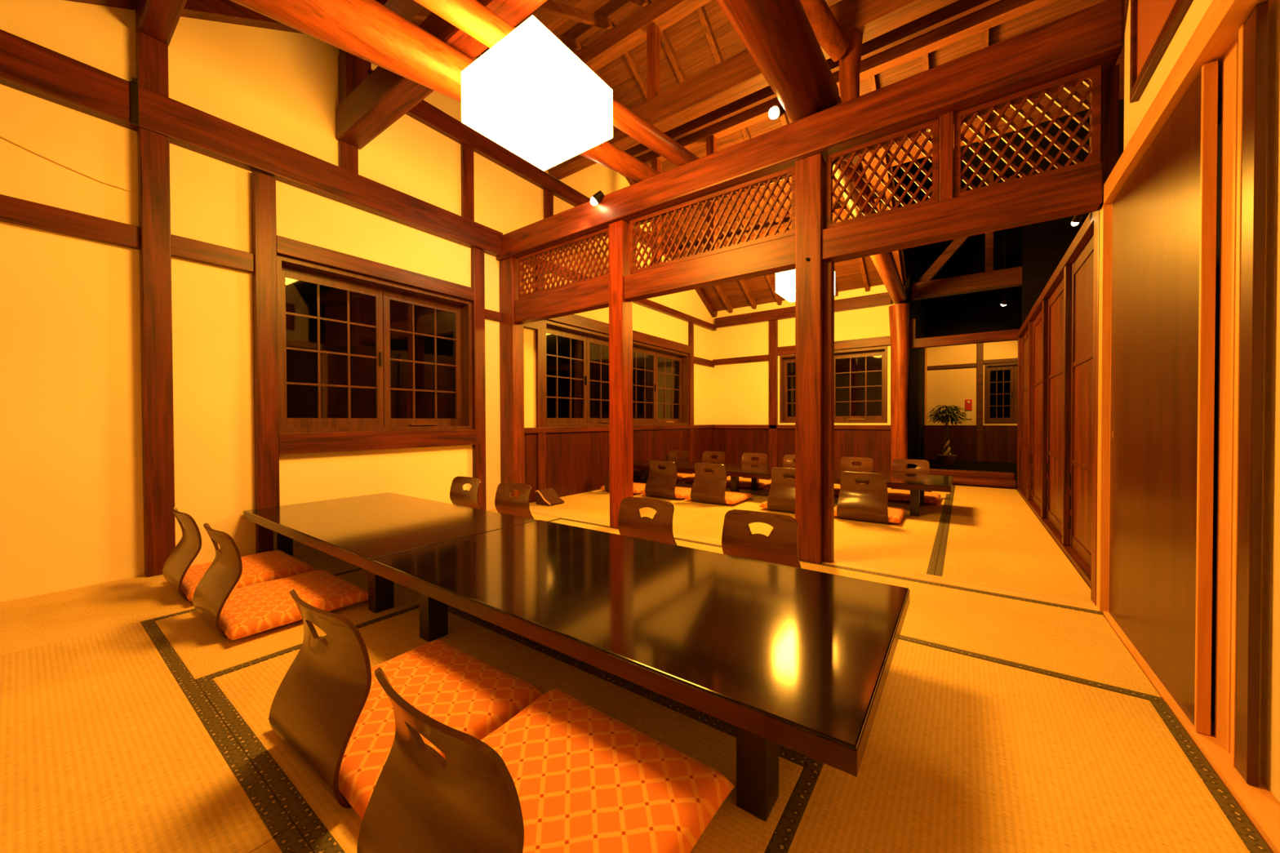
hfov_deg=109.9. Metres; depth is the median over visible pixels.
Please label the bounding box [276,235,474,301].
trim
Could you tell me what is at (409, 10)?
roof purlin
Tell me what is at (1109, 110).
post
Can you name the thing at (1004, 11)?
roof purlin
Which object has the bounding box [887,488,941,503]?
floor cushion
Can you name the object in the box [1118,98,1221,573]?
wall
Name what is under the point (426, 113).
trim
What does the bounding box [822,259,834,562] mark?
trim
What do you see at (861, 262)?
rafter
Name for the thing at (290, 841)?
mat
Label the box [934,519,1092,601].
mat
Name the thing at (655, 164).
strut
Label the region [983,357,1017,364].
trim
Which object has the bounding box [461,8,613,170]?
paper lantern
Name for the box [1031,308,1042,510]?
door
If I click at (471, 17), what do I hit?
log beam
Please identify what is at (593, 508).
mat
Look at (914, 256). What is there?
wall
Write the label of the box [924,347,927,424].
trim
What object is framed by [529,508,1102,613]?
trim
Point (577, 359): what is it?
window
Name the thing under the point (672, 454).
chair
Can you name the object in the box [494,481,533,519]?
chair
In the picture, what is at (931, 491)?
mat
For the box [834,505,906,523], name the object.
floor cushion
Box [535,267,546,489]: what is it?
trim
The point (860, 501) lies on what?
chair
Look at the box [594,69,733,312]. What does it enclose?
rafter
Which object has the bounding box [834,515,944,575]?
mat
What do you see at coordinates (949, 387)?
wall
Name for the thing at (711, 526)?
mat
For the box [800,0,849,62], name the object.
log beam
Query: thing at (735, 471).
table
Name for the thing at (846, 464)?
chair
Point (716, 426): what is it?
trim
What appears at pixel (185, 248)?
trim
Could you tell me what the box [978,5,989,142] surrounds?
rafter
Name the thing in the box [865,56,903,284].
rafter
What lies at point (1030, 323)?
post
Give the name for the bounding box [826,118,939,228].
transom
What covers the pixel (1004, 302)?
spotlight
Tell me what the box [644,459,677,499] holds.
chair
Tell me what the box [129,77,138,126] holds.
clamp
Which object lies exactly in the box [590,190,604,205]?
spotlight
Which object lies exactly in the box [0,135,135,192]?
cable
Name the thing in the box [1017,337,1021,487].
post
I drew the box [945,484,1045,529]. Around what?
mat
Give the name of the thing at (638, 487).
floor cushion
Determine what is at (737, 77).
roof beam
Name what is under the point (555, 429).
trim
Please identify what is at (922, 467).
chair
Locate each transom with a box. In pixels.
[517,227,608,299]
[629,166,795,274]
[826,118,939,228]
[953,64,1101,197]
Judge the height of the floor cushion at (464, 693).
0.077 m
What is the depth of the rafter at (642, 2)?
4.60 m
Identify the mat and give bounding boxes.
[0,545,359,656]
[0,618,293,852]
[153,568,419,685]
[197,605,808,852]
[251,825,312,852]
[306,509,562,568]
[448,604,809,760]
[528,494,713,528]
[551,518,723,553]
[573,489,749,512]
[640,474,769,499]
[672,499,795,540]
[750,493,839,506]
[765,639,1272,852]
[799,560,1165,703]
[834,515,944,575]
[888,493,950,521]
[931,491,950,493]
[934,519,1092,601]
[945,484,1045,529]
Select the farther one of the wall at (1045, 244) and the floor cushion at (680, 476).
the floor cushion at (680, 476)
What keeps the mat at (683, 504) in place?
on the floor at (1214, 575)
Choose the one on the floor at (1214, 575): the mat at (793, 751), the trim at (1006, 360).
the mat at (793, 751)
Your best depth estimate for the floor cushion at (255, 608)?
2.15 m
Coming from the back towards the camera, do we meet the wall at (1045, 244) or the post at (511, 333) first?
the wall at (1045, 244)
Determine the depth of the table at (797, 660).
1.38 m
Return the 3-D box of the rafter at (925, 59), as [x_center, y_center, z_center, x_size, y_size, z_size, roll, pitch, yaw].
[2.729,-3.804,4.324,0.055,1.338,2.352,0,1,36]
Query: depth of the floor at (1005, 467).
8.10 m
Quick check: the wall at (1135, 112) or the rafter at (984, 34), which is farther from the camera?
the rafter at (984, 34)
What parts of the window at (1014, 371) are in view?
sash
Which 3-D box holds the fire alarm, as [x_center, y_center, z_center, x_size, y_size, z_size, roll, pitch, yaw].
[6.726,-0.354,9.196,0.110,0.400,0.048,0,1,36]
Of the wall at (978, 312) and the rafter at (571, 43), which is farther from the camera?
the wall at (978, 312)
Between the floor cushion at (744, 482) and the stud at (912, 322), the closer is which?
the floor cushion at (744, 482)
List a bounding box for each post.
[136,31,175,577]
[251,170,279,553]
[471,247,486,510]
[499,257,524,497]
[608,220,633,528]
[768,320,777,466]
[795,153,826,564]
[839,30,862,167]
[888,303,909,468]
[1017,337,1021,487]
[1026,320,1032,500]
[1040,298,1048,518]
[1062,264,1071,546]
[1090,64,1119,605]
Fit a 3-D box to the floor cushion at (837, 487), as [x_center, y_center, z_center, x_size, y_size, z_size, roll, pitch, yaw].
[2.659,0.802,5.616,0.616,0.077,0.552,0,1,36]
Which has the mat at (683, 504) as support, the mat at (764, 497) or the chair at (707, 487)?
the chair at (707, 487)
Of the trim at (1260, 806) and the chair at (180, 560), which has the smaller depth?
the trim at (1260, 806)
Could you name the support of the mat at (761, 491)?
on the floor at (1214, 575)
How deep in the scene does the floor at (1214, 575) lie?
1.95 m
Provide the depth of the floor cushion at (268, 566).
2.60 m
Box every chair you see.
[162,506,201,600]
[192,523,242,638]
[268,589,371,808]
[356,666,524,852]
[449,475,483,510]
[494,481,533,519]
[535,488,564,506]
[604,457,634,493]
[617,496,676,545]
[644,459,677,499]
[667,449,692,474]
[690,462,728,505]
[702,451,728,476]
[721,509,801,568]
[741,453,770,479]
[767,466,795,512]
[782,454,795,466]
[836,471,889,524]
[839,457,873,471]
[891,458,931,492]
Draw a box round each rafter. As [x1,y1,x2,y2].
[413,7,581,50]
[535,0,613,30]
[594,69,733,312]
[623,50,756,309]
[626,0,648,6]
[660,29,782,305]
[696,5,779,224]
[775,97,838,296]
[845,205,869,291]
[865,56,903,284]
[920,32,932,156]
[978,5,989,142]
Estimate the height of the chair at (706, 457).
0.452 m
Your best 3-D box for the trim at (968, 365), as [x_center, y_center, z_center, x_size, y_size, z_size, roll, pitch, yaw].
[6.465,-1.251,9.371,0.895,0.070,0.050,0,1,36]
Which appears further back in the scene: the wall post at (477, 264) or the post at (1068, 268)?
the wall post at (477, 264)
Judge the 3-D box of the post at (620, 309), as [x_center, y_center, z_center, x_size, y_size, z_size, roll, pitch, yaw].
[-0.167,-0.440,3.952,0.151,2.652,0.150,0,1,36]
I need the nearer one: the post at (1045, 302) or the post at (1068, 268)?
the post at (1068, 268)
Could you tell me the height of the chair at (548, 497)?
0.163 m
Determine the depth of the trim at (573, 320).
6.22 m
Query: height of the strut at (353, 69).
0.408 m
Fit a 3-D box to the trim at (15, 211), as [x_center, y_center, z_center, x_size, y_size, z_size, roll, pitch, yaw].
[-3.327,-1.129,2.290,0.055,0.127,1.041,0,1,36]
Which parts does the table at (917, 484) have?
leg, leg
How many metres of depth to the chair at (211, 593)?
1.98 m
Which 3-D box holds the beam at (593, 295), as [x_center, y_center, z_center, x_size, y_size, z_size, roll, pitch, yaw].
[-0.760,-1.205,4.376,1.309,0.233,0.110,0,1,36]
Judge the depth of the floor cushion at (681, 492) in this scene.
5.43 m
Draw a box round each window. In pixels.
[276,254,472,432]
[545,320,688,426]
[779,346,887,422]
[984,362,1017,423]
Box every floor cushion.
[181,550,316,601]
[218,569,368,639]
[267,640,543,820]
[480,688,734,852]
[600,482,645,493]
[640,485,691,498]
[676,472,694,481]
[680,475,730,482]
[684,490,753,504]
[726,477,771,488]
[759,501,767,508]
[762,483,771,488]
[834,484,839,495]
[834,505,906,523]
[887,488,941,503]
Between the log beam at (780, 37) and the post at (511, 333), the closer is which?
the log beam at (780, 37)
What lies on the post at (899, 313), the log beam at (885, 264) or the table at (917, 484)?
the log beam at (885, 264)
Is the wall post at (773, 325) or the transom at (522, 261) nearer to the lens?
the transom at (522, 261)
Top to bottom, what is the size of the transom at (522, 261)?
0.438 m
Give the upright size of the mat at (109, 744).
0.056 m
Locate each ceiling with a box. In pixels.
[410,0,1128,311]
[900,108,1089,250]
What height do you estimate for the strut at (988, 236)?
1.438 m
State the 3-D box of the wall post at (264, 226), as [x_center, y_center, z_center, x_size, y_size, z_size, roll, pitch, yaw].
[-2.668,-0.438,3.202,0.080,2.680,0.125,0,1,36]
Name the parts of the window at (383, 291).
sash, handle, sash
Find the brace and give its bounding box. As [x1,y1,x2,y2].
[916,175,1017,282]
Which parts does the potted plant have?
stem, pot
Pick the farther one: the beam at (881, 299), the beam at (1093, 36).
the beam at (881, 299)
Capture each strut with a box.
[337,50,371,104]
[646,22,660,100]
[651,159,661,265]
[706,135,716,250]
[985,172,994,271]
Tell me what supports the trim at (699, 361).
attached to the wall at (72, 504)
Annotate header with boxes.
[909,328,1018,349]
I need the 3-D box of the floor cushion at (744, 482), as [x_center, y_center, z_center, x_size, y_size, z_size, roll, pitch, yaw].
[1.549,0.796,6.418,0.616,0.077,0.552,0,1,36]
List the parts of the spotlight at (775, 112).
bulb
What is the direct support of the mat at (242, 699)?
on the floor at (1214, 575)
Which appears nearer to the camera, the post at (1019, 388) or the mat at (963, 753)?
the mat at (963, 753)
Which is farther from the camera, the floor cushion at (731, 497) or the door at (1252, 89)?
the floor cushion at (731, 497)
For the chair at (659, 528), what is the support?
on the mat at (793, 751)
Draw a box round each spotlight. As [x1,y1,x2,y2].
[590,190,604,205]
[768,105,785,119]
[1000,229,1008,306]
[1071,213,1083,226]
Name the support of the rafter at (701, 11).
attached to the ceiling at (688, 39)
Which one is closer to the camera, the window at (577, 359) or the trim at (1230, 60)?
the trim at (1230, 60)
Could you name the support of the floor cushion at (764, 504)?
on the chair at (781, 495)
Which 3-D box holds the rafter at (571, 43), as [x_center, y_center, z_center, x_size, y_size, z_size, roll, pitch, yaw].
[-2.017,-3.240,3.436,0.055,2.421,4.499,0,1,36]
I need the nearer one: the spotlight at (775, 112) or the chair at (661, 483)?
the spotlight at (775, 112)
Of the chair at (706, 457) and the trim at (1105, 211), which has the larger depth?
the chair at (706, 457)
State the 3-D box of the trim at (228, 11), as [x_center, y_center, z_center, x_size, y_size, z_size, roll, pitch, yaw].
[-2.271,-3.243,3.682,0.090,2.462,4.535,0,1,36]
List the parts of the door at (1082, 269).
door rail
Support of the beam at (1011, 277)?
attached to the wall at (914, 256)
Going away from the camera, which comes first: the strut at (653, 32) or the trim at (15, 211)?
the trim at (15, 211)
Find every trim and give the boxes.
[0,194,140,249]
[65,0,490,57]
[170,234,253,272]
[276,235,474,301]
[279,429,475,454]
[337,140,358,174]
[371,69,674,258]
[460,143,474,221]
[484,308,501,321]
[523,321,537,329]
[524,424,714,433]
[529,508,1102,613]
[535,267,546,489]
[543,189,553,254]
[546,314,690,354]
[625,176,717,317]
[688,322,693,461]
[693,356,714,367]
[712,354,768,365]
[713,424,890,429]
[777,336,890,355]
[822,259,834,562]
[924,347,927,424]
[927,363,977,369]
[976,342,983,462]
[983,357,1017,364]
[1016,486,1091,588]
[1096,186,1112,612]
[1099,0,1275,209]
[1102,609,1279,852]
[1214,37,1238,753]
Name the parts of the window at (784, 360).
sash, sash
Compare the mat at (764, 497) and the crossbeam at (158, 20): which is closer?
the crossbeam at (158, 20)
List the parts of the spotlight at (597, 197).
bulb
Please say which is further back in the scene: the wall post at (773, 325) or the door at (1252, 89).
the wall post at (773, 325)
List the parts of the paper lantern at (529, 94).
cord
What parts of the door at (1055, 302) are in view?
panel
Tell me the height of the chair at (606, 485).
0.452 m
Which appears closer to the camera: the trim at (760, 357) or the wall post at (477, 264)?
the wall post at (477, 264)
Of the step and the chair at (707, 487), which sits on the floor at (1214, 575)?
the step
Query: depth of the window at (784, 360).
7.55 m
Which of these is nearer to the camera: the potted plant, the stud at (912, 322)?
the stud at (912, 322)
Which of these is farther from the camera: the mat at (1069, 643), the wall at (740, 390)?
the wall at (740, 390)
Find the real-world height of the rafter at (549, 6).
2.421 m
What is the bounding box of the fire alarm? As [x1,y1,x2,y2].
[965,399,972,418]
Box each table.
[243,492,537,613]
[369,520,909,821]
[632,459,779,492]
[752,466,953,515]
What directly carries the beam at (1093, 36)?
on the post at (511, 333)
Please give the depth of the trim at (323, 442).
3.73 m
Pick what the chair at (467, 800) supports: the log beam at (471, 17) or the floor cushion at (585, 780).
the floor cushion at (585, 780)
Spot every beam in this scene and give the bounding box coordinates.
[0,29,502,257]
[230,0,661,182]
[413,0,699,166]
[496,0,1124,261]
[514,276,608,324]
[526,258,716,330]
[548,0,958,179]
[624,234,795,302]
[715,0,839,122]
[715,292,892,328]
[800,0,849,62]
[822,162,1102,262]
[832,95,906,304]
[911,266,1022,300]
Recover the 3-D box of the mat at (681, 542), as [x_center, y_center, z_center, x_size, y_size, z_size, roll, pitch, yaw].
[-0.251,0.919,3.433,1.817,0.056,0.867,0,1,36]
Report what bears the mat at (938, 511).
on the floor at (1214, 575)
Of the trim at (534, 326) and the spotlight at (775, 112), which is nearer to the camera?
the spotlight at (775, 112)
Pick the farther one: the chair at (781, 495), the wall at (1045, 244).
the wall at (1045, 244)
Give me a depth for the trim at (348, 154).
3.61 m
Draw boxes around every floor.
[924,459,1017,489]
[1210,571,1216,723]
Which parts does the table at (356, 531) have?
leg, leg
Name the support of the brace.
attached to the beam at (1011, 277)
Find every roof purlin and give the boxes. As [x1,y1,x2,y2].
[338,0,424,55]
[574,0,711,72]
[619,0,1058,177]
[624,0,1001,157]
[673,198,880,260]
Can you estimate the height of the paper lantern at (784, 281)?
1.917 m
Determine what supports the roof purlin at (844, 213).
attached to the wall at (72, 504)
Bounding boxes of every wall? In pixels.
[0,0,713,602]
[713,284,894,472]
[905,188,924,468]
[924,232,1022,337]
[924,340,1017,462]
[1022,138,1089,324]
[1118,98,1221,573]
[1124,0,1279,802]
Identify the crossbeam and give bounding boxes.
[135,0,186,46]
[336,0,546,149]
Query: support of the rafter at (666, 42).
attached to the ceiling at (688, 39)
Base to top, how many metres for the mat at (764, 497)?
0.055 m
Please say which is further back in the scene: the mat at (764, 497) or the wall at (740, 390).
the wall at (740, 390)
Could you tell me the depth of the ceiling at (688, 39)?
5.04 m
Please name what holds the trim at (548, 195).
attached to the wall at (72, 504)
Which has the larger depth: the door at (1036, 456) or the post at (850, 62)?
the door at (1036, 456)
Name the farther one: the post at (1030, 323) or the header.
the header
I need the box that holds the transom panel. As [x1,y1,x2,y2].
[1129,0,1192,103]
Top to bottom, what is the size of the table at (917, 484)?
0.324 m
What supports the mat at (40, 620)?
on the floor at (1214, 575)
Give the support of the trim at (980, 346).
attached to the wall at (949, 387)
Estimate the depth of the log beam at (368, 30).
2.42 m
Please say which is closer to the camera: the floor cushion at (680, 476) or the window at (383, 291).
the window at (383, 291)
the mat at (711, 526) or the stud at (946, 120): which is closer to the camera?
the stud at (946, 120)
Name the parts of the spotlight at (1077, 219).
bulb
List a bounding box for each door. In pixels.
[1016,212,1093,569]
[1020,328,1028,493]
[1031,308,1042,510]
[1045,278,1063,535]
[1108,60,1217,735]
[1230,0,1268,786]
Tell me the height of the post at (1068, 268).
1.992 m
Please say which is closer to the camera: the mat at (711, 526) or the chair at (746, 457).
the mat at (711, 526)
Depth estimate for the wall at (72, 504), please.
2.93 m
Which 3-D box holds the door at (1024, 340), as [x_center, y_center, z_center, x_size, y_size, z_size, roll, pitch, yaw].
[4.740,-0.179,5.499,0.042,1.990,1.156,0,1,36]
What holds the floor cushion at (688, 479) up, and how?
on the chair at (706, 457)
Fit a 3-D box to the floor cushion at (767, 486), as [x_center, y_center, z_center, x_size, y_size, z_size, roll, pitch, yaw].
[2.051,0.799,6.055,0.616,0.077,0.552,0,1,36]
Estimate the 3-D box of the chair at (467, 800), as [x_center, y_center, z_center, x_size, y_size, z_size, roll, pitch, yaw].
[-0.256,0.686,0.928,0.426,0.448,0.451,0,1,37]
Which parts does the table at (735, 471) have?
leg, leg, leg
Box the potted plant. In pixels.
[926,404,967,464]
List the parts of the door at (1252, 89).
panel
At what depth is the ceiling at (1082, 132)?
6.27 m
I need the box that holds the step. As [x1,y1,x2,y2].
[909,467,1016,488]
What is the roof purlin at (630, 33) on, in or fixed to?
attached to the wall at (72, 504)
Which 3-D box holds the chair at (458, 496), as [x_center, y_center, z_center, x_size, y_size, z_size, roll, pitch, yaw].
[-1.569,0.662,3.690,0.426,0.452,0.440,0,1,36]
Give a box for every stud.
[909,318,915,339]
[939,111,953,201]
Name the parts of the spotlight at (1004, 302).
stem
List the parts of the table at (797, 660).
leg, leg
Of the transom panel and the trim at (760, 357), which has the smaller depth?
the transom panel
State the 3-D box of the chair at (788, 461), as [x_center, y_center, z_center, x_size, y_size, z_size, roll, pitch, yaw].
[2.098,0.623,6.118,0.426,0.452,0.440,0,1,36]
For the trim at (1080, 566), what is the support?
on the floor at (1214, 575)
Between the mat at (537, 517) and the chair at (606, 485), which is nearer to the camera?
the mat at (537, 517)
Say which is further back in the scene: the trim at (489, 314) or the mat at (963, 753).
the trim at (489, 314)
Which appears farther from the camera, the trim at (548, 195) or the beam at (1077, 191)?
the trim at (548, 195)
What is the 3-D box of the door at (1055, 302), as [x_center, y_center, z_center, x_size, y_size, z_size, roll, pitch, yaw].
[3.402,-0.154,3.647,0.042,1.990,1.026,0,1,36]
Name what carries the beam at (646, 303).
attached to the wall at (72, 504)
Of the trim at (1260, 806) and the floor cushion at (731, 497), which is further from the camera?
the floor cushion at (731, 497)
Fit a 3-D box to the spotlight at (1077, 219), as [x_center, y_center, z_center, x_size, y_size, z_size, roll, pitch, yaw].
[2.517,-1.212,2.580,0.039,0.097,0.082,0,1,13]
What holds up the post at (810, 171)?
on the trim at (1073, 602)
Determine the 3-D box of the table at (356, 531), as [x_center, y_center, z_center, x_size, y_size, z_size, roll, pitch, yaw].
[-1.681,0.739,2.938,1.904,0.324,0.970,0,1,36]
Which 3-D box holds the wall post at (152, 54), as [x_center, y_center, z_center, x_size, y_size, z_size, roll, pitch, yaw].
[-2.975,-0.722,2.763,0.095,3.260,0.125,0,1,36]
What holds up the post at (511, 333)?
on the trim at (1073, 602)
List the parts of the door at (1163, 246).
finger pull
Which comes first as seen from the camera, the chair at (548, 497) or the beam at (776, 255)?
the beam at (776, 255)
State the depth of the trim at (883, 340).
7.37 m
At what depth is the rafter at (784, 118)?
5.37 m
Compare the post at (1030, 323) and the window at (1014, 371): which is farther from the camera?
the window at (1014, 371)
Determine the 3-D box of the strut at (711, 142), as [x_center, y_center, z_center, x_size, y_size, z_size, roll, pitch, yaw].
[0.909,-2.840,5.696,0.100,1.605,0.100,0,1,36]
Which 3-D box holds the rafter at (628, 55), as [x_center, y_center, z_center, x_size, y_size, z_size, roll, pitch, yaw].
[0.948,-3.333,6.728,0.055,2.323,4.152,0,1,36]
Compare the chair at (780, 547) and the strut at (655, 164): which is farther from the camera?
the strut at (655, 164)
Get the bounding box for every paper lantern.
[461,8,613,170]
[775,269,835,302]
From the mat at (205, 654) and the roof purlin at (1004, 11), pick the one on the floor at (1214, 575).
the mat at (205, 654)
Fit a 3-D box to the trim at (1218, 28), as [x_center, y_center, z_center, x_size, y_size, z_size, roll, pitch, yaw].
[1.214,-1.090,0.669,0.105,0.092,3.730,0,1,36]
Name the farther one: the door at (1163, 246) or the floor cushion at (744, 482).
the floor cushion at (744, 482)
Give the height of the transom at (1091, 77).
0.478 m
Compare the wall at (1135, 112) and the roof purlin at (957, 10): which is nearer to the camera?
the wall at (1135, 112)
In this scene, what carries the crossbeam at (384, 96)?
attached to the wall at (72, 504)
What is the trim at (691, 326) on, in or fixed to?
attached to the wall at (72, 504)
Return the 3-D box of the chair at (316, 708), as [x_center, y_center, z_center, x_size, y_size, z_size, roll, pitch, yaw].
[-0.759,0.686,1.338,0.426,0.452,0.440,0,1,35]
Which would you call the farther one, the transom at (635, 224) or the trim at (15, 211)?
the transom at (635, 224)
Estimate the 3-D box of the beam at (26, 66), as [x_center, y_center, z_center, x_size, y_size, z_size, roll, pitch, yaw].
[-2.557,-1.909,3.321,0.110,0.240,3.630,0,1,36]
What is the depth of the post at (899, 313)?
6.83 m
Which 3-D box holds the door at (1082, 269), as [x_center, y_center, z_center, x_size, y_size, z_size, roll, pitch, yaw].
[3.831,-0.203,4.225,0.120,2.073,4.840,0,1,36]
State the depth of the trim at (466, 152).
4.47 m
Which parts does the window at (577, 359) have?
pane, sash, sash, pane, pane, sash, sash, pane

